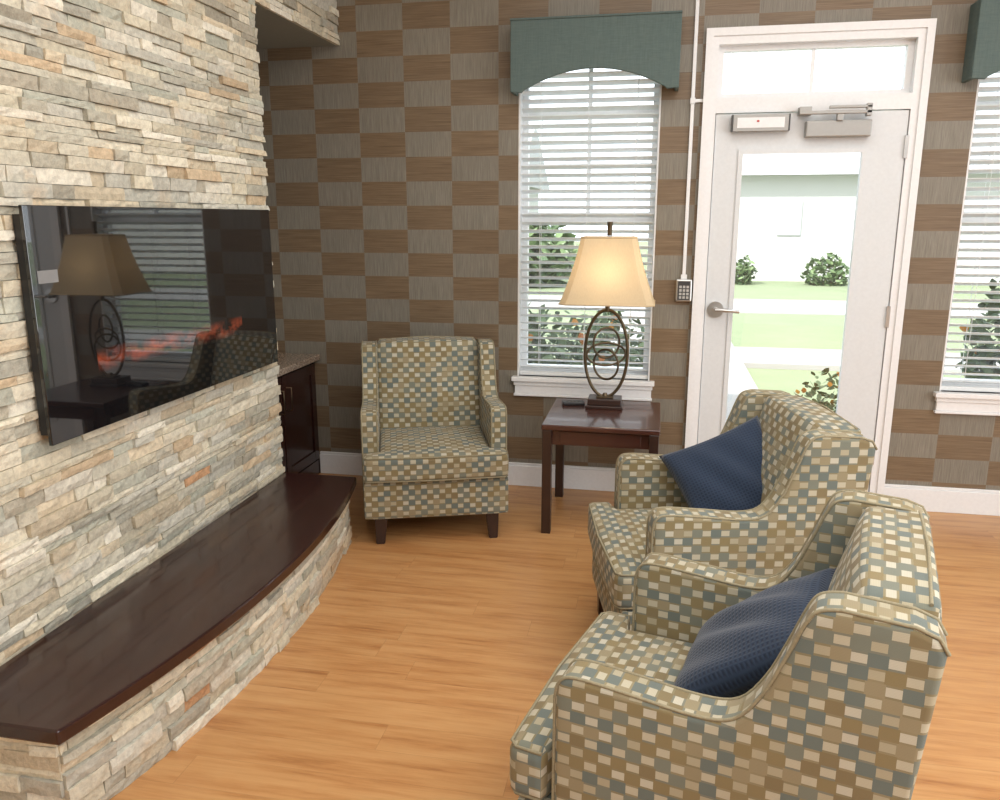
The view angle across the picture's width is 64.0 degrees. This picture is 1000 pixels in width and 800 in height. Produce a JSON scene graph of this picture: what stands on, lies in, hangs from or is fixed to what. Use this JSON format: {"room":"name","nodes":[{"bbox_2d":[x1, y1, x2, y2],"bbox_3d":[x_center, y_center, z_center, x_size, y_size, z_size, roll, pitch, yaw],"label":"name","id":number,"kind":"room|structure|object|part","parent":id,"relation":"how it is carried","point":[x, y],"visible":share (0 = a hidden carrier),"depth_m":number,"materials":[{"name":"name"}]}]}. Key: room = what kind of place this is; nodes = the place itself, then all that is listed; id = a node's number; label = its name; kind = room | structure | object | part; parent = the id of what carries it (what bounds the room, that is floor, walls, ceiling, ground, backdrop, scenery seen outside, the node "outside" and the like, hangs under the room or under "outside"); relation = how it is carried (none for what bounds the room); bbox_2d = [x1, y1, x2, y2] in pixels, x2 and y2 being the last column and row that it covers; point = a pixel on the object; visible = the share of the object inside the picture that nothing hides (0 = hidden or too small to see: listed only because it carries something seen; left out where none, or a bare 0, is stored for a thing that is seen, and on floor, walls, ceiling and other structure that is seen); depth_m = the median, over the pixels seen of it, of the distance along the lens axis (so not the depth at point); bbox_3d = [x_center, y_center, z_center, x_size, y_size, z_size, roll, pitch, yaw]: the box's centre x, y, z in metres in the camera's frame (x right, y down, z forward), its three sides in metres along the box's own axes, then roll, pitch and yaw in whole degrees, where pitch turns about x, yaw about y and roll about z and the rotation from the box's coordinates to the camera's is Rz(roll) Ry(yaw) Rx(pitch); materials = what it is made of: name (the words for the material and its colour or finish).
{"room":"care facility","nodes":[
{"label":"care facility","id":0,"kind":"room"},
{"bbox_2d":[0,0,339,665],"bbox_3d":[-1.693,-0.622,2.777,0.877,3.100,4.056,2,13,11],"label":"stone wall","id":1,"kind":"structure","parent":0,"point":[81,516],"depth_m":2.70,"materials":[{"name":"beige stone"}]},
{"bbox_2d":[12,205,277,445],"bbox_3d":[-1.204,-0.362,2.998,0.040,0.695,1.465,2,13,11],"label":"electric fireplace","id":2,"kind":"object","parent":1,"relation":"attached to","point":[130,311],"visible":1,"depth_m":2.73,"materials":[{"name":"black glass"}]},
{"bbox_2d":[109,473,999,799],"bbox_3d":[1.009,1.494,0.692,7.350,0.100,8.260,2,13,11],"label":"floor","id":3,"kind":"structure","parent":0,"point":[415,670],"depth_m":2.82,"materials":[{"name":"brown wood"}]},
{"bbox_2d":[0,473,355,799],"bbox_3d":[-1.018,0.750,3.002,0.505,0.325,2.030,2,13,11],"label":"hearth","id":4,"kind":"object","parent":3,"relation":"on","point":[88,708],"visible":1,"depth_m":2.48,"materials":[{"name":"brown wood"}]},
{"bbox_2d":[277,353,320,474],"bbox_3d":[-1.503,0.175,4.556,0.663,0.755,0.927,2,13,11],"label":"base cabinet","id":5,"kind":"object","parent":3,"relation":"on","point":[296,376],"visible":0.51,"depth_m":4.70,"materials":[{"name":"brown wood"}]},
{"bbox_3d":[-1.261,0.212,4.292,0.020,0.600,0.420,2,13,11],"label":"cabinet door","id":6,"kind":"part","parent":5,"relation":"part of","materials":[{"name":"brown wood"}]},
{"bbox_3d":[-1.202,0.015,4.413,0.033,0.138,0.008,2,13,11],"label":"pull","id":7,"kind":"part","parent":5,"relation":"part of","materials":[{"name":"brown metal"}]},
{"bbox_3d":[-1.184,-0.005,4.504,0.033,0.138,0.008,2,13,11],"label":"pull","id":8,"kind":"part","parent":5,"relation":"part of","materials":[{"name":"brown metal"}]},
{"bbox_2d":[277,353,319,376],"bbox_3d":[-1.505,-0.175,4.476,0.660,0.037,0.927,2,13,11],"label":"countertop","id":9,"kind":"structure","parent":5,"relation":"on","point":[288,362],"depth_m":4.66,"materials":[{"name":"beige stone"}]},
{"bbox_3d":[-1.244,0.507,4.595,0.066,0.090,0.897,2,13,11],"label":"trim","id":10,"kind":"part","parent":5,"relation":"part of","materials":[{"name":"brown wood"}]},
{"bbox_2d":[360,336,508,543],"bbox_3d":[-0.356,0.174,4.192,0.715,0.920,0.812,-2,13,-8],"label":"upholstered armchair","id":11,"kind":"object","parent":3,"relation":"on","point":[433,417],"visible":1,"depth_m":4.03,"materials":[{"name":"fabric"}]},
{"bbox_3d":[-0.676,0.111,4.194,0.085,0.772,0.685,-2,13,-8],"label":"arm","id":12,"kind":"part","parent":11,"relation":"part of","materials":[{"name":"fabric"}]},
{"bbox_3d":[-0.582,0.632,3.930,0.063,0.142,0.063,-2,13,-8],"label":"leg","id":13,"kind":"part","parent":11,"relation":"part of","materials":[{"name":"brown wood"}]},
{"bbox_2d":[362,426,508,481],"bbox_3d":[-0.340,0.258,4.088,0.703,0.152,0.567,-2,13,-8],"label":"seat cushion","id":14,"kind":"object","parent":11,"relation":"on","point":[401,453],"depth_m":3.86,"materials":[{"name":"fabric"}]},
{"bbox_3d":[-0.312,0.467,3.936,0.703,0.191,0.110,-2,13,-8],"label":"seat","id":15,"kind":"part","parent":11,"relation":"part of","materials":[{"name":"fabric"}]},
{"bbox_3d":[-0.053,0.091,4.279,0.085,0.772,0.685,-2,13,-8],"label":"arm","id":16,"kind":"part","parent":11,"relation":"part of","materials":[{"name":"fabric"}]},
{"bbox_3d":[-0.042,0.615,4.003,0.063,0.142,0.063,-2,13,-8],"label":"leg","id":17,"kind":"part","parent":11,"relation":"part of","materials":[{"name":"brown wood"}]},
{"bbox_2d":[541,398,659,533],"bbox_3d":[0.542,0.345,4.228,0.575,0.570,0.610,2,13,11],"label":"wooden side table","id":18,"kind":"object","parent":3,"relation":"on","point":[637,425],"visible":0.85,"depth_m":3.97,"materials":[{"name":"brown wood"}]},
{"bbox_3d":[0.235,0.408,4.015,0.046,0.542,0.046,2,13,11],"label":"leg","id":19,"kind":"part","parent":18,"relation":"part of","materials":[{"name":"brown wood"}]},
{"bbox_3d":[0.341,0.287,4.545,0.046,0.542,0.046,2,13,11],"label":"leg","id":20,"kind":"part","parent":18,"relation":"part of","materials":[{"name":"brown wood"}]},
{"bbox_2d":[562,400,584,405],"bbox_3d":[0.398,0.015,4.344,0.120,0.022,0.060,0,13,0],"label":"remote control","id":21,"kind":"object","parent":18,"relation":"on","point":[564,402],"visible":1,"depth_m":4.32,"materials":[{"name":"black plastic"}]},
{"bbox_2d":[558,222,654,409],"bbox_3d":[0.563,-0.438,4.197,0.487,0.970,0.347,2,13,11],"label":"table lamp","id":22,"kind":"object","parent":18,"relation":"on","point":[608,271],"visible":1,"depth_m":4.03,"materials":[{"name":"beige fabric"}]},
{"bbox_3d":[0.563,-0.020,4.293,0.090,0.008,0.060,2,13,11],"label":"plate","id":23,"kind":"part","parent":22,"relation":"part of","materials":[{"name":"brown metal"}]},
{"bbox_3d":[0.563,-0.511,4.181,0.487,0.008,0.347,2,13,11],"label":"shade trim","id":24,"kind":"part","parent":22,"relation":"part of","materials":[{"name":"beige fabric"}]},
{"bbox_3d":[0.563,-0.673,4.144,0.480,0.338,0.340,2,13,11],"label":"lamp shade","id":25,"kind":"part","parent":22,"relation":"part of","materials":[{"name":"fabric"}]},
{"bbox_3d":[0.563,-0.465,4.191,0.040,0.915,0.040,2,13,11],"label":"stem and finial","id":26,"kind":"part","parent":22,"relation":"part of","materials":[{"name":"brown metal"}]},
{"bbox_3d":[0.563,-0.835,4.107,0.283,0.008,0.207,2,13,11],"label":"shade trim","id":27,"kind":"part","parent":22,"relation":"part of","materials":[{"name":"beige fabric"}]},
{"bbox_3d":[0.744,0.430,3.918,0.046,0.542,0.046,2,13,11],"label":"leg","id":28,"kind":"part","parent":18,"relation":"part of","materials":[{"name":"brown wood"}]},
{"bbox_2d":[510,489,950,799],"bbox_3d":[0.513,0.704,1.863,0.812,0.920,0.690,6,14,24],"label":"upholstered armchair","id":29,"kind":"object","parent":3,"relation":"on","point":[844,709],"visible":0.95,"depth_m":1.54,"materials":[{"name":"fabric"}]},
{"bbox_3d":[0.225,0.898,2.045,0.110,0.191,0.678,6,14,24],"label":"seat","id":30,"kind":"part","parent":29,"relation":"part of","materials":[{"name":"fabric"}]},
{"bbox_2d":[510,613,737,799],"bbox_3d":[0.403,0.750,1.926,0.567,0.152,0.678,6,14,24],"label":"seat cushion","id":31,"kind":"object","parent":29,"relation":"on","point":[541,768],"depth_m":1.74,"materials":[{"name":"fabric"}]},
{"bbox_3d":[0.439,0.711,1.558,0.685,0.772,0.085,6,14,24],"label":"arm","id":32,"kind":"part","parent":29,"relation":"part of","materials":[{"name":"fabric"}]},
{"bbox_2d":[674,567,836,697],"bbox_3d":[0.577,0.543,1.816,0.310,0.260,0.404,6,14,25],"label":"throw pillow","id":33,"kind":"object","parent":29,"relation":"on","point":[736,647],"visible":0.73,"depth_m":1.73,"materials":[{"name":"blue fabric"}]},
{"bbox_3d":[0.695,0.589,2.092,0.685,0.772,0.085,6,14,24],"label":"arm","id":34,"kind":"part","parent":29,"relation":"part of","materials":[{"name":"fabric"}]},
{"bbox_2d":[588,389,877,629],"bbox_3d":[0.753,0.472,2.881,0.812,0.920,0.690,0,13,-1],"label":"upholstered armchair","id":35,"kind":"object","parent":3,"relation":"on","point":[811,453],"visible":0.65,"depth_m":2.55,"materials":[{"name":"fabric"}]},
{"bbox_3d":[0.423,0.795,3.213,0.063,0.142,0.063,0,13,-1],"label":"leg","id":36,"kind":"part","parent":35,"relation":"part of","materials":[{"name":"brown wood"}]},
{"bbox_3d":[0.435,0.698,2.924,0.110,0.191,0.678,0,13,-1],"label":"seat","id":37,"kind":"part","parent":35,"relation":"part of","materials":[{"name":"fabric"}]},
{"bbox_2d":[588,502,653,607],"bbox_3d":[0.632,0.530,2.891,0.567,0.152,0.678,0,13,-1],"label":"seat cushion","id":38,"kind":"object","parent":35,"relation":"on","point":[617,534],"depth_m":2.80,"materials":[{"name":"fabric"}]},
{"bbox_3d":[0.805,0.345,3.164,0.685,0.772,0.085,0,13,-1],"label":"arm","id":39,"kind":"part","parent":35,"relation":"part of","materials":[{"name":"fabric"}]},
{"bbox_2d":[659,415,761,510],"bbox_3d":[0.848,0.292,2.927,0.478,0.416,0.287,0,13,-1],"label":"throw pillow","id":40,"kind":"object","parent":35,"relation":"on","point":[723,471],"visible":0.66,"depth_m":2.91,"materials":[{"name":"blue fabric"}]},
{"bbox_3d":[0.820,0.479,2.574,0.685,0.772,0.085,0,13,-1],"label":"arm","id":41,"kind":"part","parent":35,"relation":"part of","materials":[{"name":"fabric"}]},
{"bbox_2d":[256,0,999,489],"bbox_3d":[1.785,-0.949,4.213,7.350,3.100,0.160,2,13,11],"label":"wall","id":42,"kind":"structure","parent":0,"point":[392,149],"depth_m":4.45,"materials":[{"name":"paper"}]},
{"bbox_2d":[511,375,653,400],"bbox_3d":[0.476,-0.075,4.614,0.811,0.113,0.135,2,13,11],"label":"sill","id":43,"kind":"structure","parent":42,"relation":"attached to","point":[529,385],"depth_m":4.57,"materials":[{"name":"white paint"}]},
{"bbox_2d":[517,68,661,380],"bbox_3d":[0.480,-0.981,4.431,0.755,1.735,0.088,2,13,11],"label":"window frame","id":44,"kind":"structure","parent":42,"relation":"attached to","point":[520,163],"depth_m":4.45,"materials":[{"name":"white paint"}]},
{"bbox_2d":[520,71,659,378],"bbox_3d":[0.480,-0.980,4.430,0.735,1.727,0.060,2,13,11],"label":"window blinds","id":45,"kind":"object","parent":42,"relation":"attached to","point":[590,74],"visible":0.73,"depth_m":4.38,"materials":[{"name":"white plastic"}]},
{"bbox_2d":[510,10,682,95],"bbox_3d":[0.488,-1.776,4.123,0.862,0.360,0.146,2,13,11],"label":"window valance","id":46,"kind":"object","parent":42,"relation":"attached to","point":[644,44],"visible":1,"depth_m":4.05,"materials":[{"name":"teal fabric"}]},
{"bbox_2d":[320,451,999,515],"bbox_3d":[2.077,0.527,4.397,6.520,0.140,0.018,2,13,11],"label":"baseboard","id":47,"kind":"structure","parent":42,"relation":"attached to","point":[933,499],"depth_m":4.67,"materials":[{"name":"white paint"}]},
{"bbox_2d":[675,279,691,301],"bbox_3d":[0.998,-0.595,4.346,0.085,0.120,0.041,2,13,11],"label":"security keypad","id":48,"kind":"object","parent":42,"relation":"attached to","point":[683,293],"visible":1,"depth_m":4.33,"materials":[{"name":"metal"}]},
{"bbox_2d":[681,0,702,278],"bbox_3d":[1.015,-1.564,4.133,0.068,1.865,0.020,2,13,11],"label":"conduit","id":49,"kind":"object","parent":42,"relation":"attached to","point":[693,100],"visible":1,"depth_m":4.17,"materials":[{"name":"white paint"}]},
{"bbox_2d":[697,110,908,491],"bbox_3d":[1.575,-0.452,4.295,0.926,2.066,0.044,2,13,11],"label":"door","id":50,"kind":"structure","parent":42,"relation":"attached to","point":[885,160],"depth_m":4.18,"materials":[{"name":"paint"}]},
{"bbox_2d":[707,301,723,317],"bbox_3d":[1.164,-0.486,4.319,0.086,0.086,0.052,2,13,11],"label":"rosette","id":51,"kind":"object","parent":50,"relation":"attached to","point":[712,306],"visible":0.91,"depth_m":4.33,"materials":[{"name":"silver metal"}]},
{"bbox_2d":[715,308,739,313],"bbox_3d":[1.216,-0.476,4.282,0.128,0.028,0.031,2,13,11],"label":"lever","id":52,"kind":"object","parent":51,"relation":"attached to","point":[717,309],"depth_m":4.27,"materials":[{"name":"metal"}]},
{"bbox_2d":[730,113,790,131],"bbox_3d":[1.323,-1.408,4.067,0.285,0.080,0.052,2,13,11],"label":"alarm box","id":53,"kind":"object","parent":50,"relation":"attached to","point":[748,122],"visible":1,"depth_m":4.04,"materials":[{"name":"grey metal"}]},
{"bbox_2d":[721,147,867,430],"bbox_3d":[1.543,-0.477,4.268,0.626,1.655,0.008,2,13,11],"label":"glass frame","id":54,"kind":"object","parent":50,"relation":"attached to","point":[863,150],"visible":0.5,"depth_m":4.19,"materials":[{"name":"white paint"}]},
{"bbox_2d":[797,103,872,137],"bbox_3d":[1.672,-1.395,3.998,0.350,0.155,0.074,2,13,11],"label":"door closer","id":55,"kind":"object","parent":50,"relation":"attached to","point":[838,128],"depth_m":3.98,"materials":[{"name":"grey metal"}]},
{"bbox_3d":[1.666,-1.431,3.987,0.340,0.080,0.066,2,13,11],"label":"closer arm","id":56,"kind":"part","parent":55,"relation":"part of","materials":[{"name":"grey metal"}]},
{"bbox_2d":[685,18,936,493],"bbox_3d":[1.586,-0.656,4.293,1.071,2.493,0.170,2,13,11],"label":"trim","id":57,"kind":"structure","parent":42,"relation":"attached to","point":[917,36],"depth_m":4.06,"materials":[{"name":"white paint"}]},
{"bbox_2d":[873,135,909,464],"bbox_3d":[2.025,-0.483,4.168,0.018,1.710,0.012,2,13,11],"label":"hinges","id":58,"kind":"object","parent":42,"relation":"attached to","point":[906,141],"visible":0.71,"depth_m":4.00,"materials":[{"name":"metal"}]},
{"bbox_2d":[933,390,999,415],"bbox_3d":[2.696,0.021,4.191,0.811,0.113,0.135,2,13,11],"label":"sill","id":59,"kind":"structure","parent":42,"relation":"attached to","point":[949,402],"depth_m":4.19,"materials":[{"name":"white paint"}]},
{"bbox_2d":[939,79,999,390],"bbox_3d":[2.700,-0.885,4.008,0.755,1.735,0.088,2,13,11],"label":"window frame","id":60,"kind":"structure","parent":42,"relation":"attached to","point":[978,79],"depth_m":4.05,"materials":[{"name":"white paint"}]},
{"bbox_2d":[941,71,999,391],"bbox_3d":[2.700,-0.883,4.008,0.735,1.727,0.060,2,13,11],"label":"window blinds","id":61,"kind":"object","parent":42,"relation":"attached to","point":[959,387],"visible":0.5,"depth_m":4.08,"materials":[{"name":"white plastic"}]},
{"bbox_2d":[961,0,999,82],"bbox_3d":[2.663,-1.682,3.709,0.875,0.360,0.146,2,13,11],"label":"window valance","id":62,"kind":"object","parent":42,"relation":"attached to","point":[982,50],"visible":1,"depth_m":3.73,"materials":[{"name":"teal fabric"}]},
{"label":"outside","id":63,"kind":"structure","parent":0,"visible":0},
{"bbox_2d":[528,241,999,410],"bbox_3d":[6.191,-5.321,31.332,80.000,0.180,55.340,2,13,11],"label":"lawn","id":64,"kind":"structure","parent":63,"point":[799,331],"depth_m":12.57,"materials":[{"name":"green plant"}]},
{"bbox_2d":[529,225,578,287],"bbox_3d":[0.352,-3.681,20.021,3.325,2.014,2.344,2,13,11],"label":"bush","id":65,"kind":"object","parent":64,"relation":"on","point":[531,227],"visible":0.15,"depth_m":19.44,"materials":[{"name":"green plant"}]},
{"bbox_2d":[528,302,583,364],"bbox_3d":[0.140,-0.164,5.792,1.054,1.144,0.769,2,13,11],"label":"flowering shrub","id":66,"kind":"object","parent":64,"relation":"on","point":[530,319],"visible":0.09,"depth_m":5.61,"materials":[{"name":"green plant"}]},
{"bbox_2d":[555,311,644,366],"bbox_3d":[0.816,-0.168,5.961,0.916,1.051,0.747,2,13,11],"label":"flowering shrub","id":67,"kind":"object","parent":64,"relation":"on","point":[603,320],"visible":0.16,"depth_m":5.84,"materials":[{"name":"green plant"}]},
{"bbox_2d":[611,307,757,415],"bbox_3d":[2.264,-0.732,10.666,1.600,0.090,8.400,2,13,11],"label":"concrete path","id":68,"kind":"structure","parent":64,"relation":"on","point":[740,380],"depth_m":8.54,"materials":[{"name":"white concrete"}]},
{"bbox_2d":[735,255,757,284],"bbox_3d":[6.300,-3.364,20.770,0.791,0.833,0.880,2,13,11],"label":"bush","id":69,"kind":"object","parent":64,"relation":"on","point":[744,269],"visible":0.74,"depth_m":20.59,"materials":[{"name":"green plant"}]},
{"bbox_2d":[529,174,999,282],"bbox_3d":[6.251,-5.850,26.679,31.528,2.920,9.571,5,14,21],"label":"wall","id":70,"kind":"structure","parent":64,"relation":"on","point":[829,201],"depth_m":21.30,"materials":[{"name":"white"}]},
{"bbox_2d":[529,129,549,189],"bbox_3d":[-3.484,-9.211,30.470,9.800,2.250,8.200,2,13,11],"label":"roof","id":71,"kind":"structure","parent":70,"relation":"on","point":[531,130],"depth_m":29.77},
{"bbox_2d":[777,201,802,234],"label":"windows","id":72,"kind":"structure","parent":70,"relation":"in","point":[790,212],"depth_m":21.34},
{"bbox_2d":[742,110,999,175],"bbox_3d":[13.721,-7.572,23.273,15.200,2.250,8.100,2,13,11],"label":"roof","id":73,"kind":"structure","parent":70,"relation":"on","point":[801,163],"depth_m":21.05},
{"bbox_2d":[529,295,999,315],"bbox_3d":[7.038,-1.734,15.177,32.000,0.040,2.500,2,13,11],"label":"concrete path","id":74,"kind":"structure","parent":64,"relation":"on","point":[756,306],"depth_m":15.35,"materials":[{"name":"white concrete"}]},
{"bbox_2d":[794,368,839,412],"bbox_3d":[2.282,0.113,5.583,0.554,0.691,0.518,2,13,11],"label":"flowering shrub","id":75,"kind":"object","parent":64,"relation":"on","point":[825,371],"visible":0.13,"depth_m":5.54,"materials":[{"name":"green plant"}]},
{"bbox_2d":[800,253,849,285],"bbox_3d":[8.302,-3.302,20.359,1.257,0.898,0.929,2,13,11],"label":"bush","id":76,"kind":"object","parent":64,"relation":"on","point":[820,266],"visible":0.98,"depth_m":20.24,"materials":[{"name":"green plant"}]},
{"bbox_2d":[734,347,999,374],"bbox_3d":[8.295,-0.284,8.725,11.000,0.080,1.200,2,13,11],"label":"concrete path","id":77,"kind":"structure","parent":64,"relation":"on","point":[752,357],"depth_m":9.38,"materials":[{"name":"white concrete"}]},
{"bbox_2d":[955,277,999,378],"bbox_3d":[3.492,-0.281,5.190,0.946,1.676,0.899,2,13,11],"label":"flowering shrub","id":78,"kind":"object","parent":64,"relation":"on","point":[991,296],"visible":0.3,"depth_m":5.21,"materials":[{"name":"green plant"}]}
]}

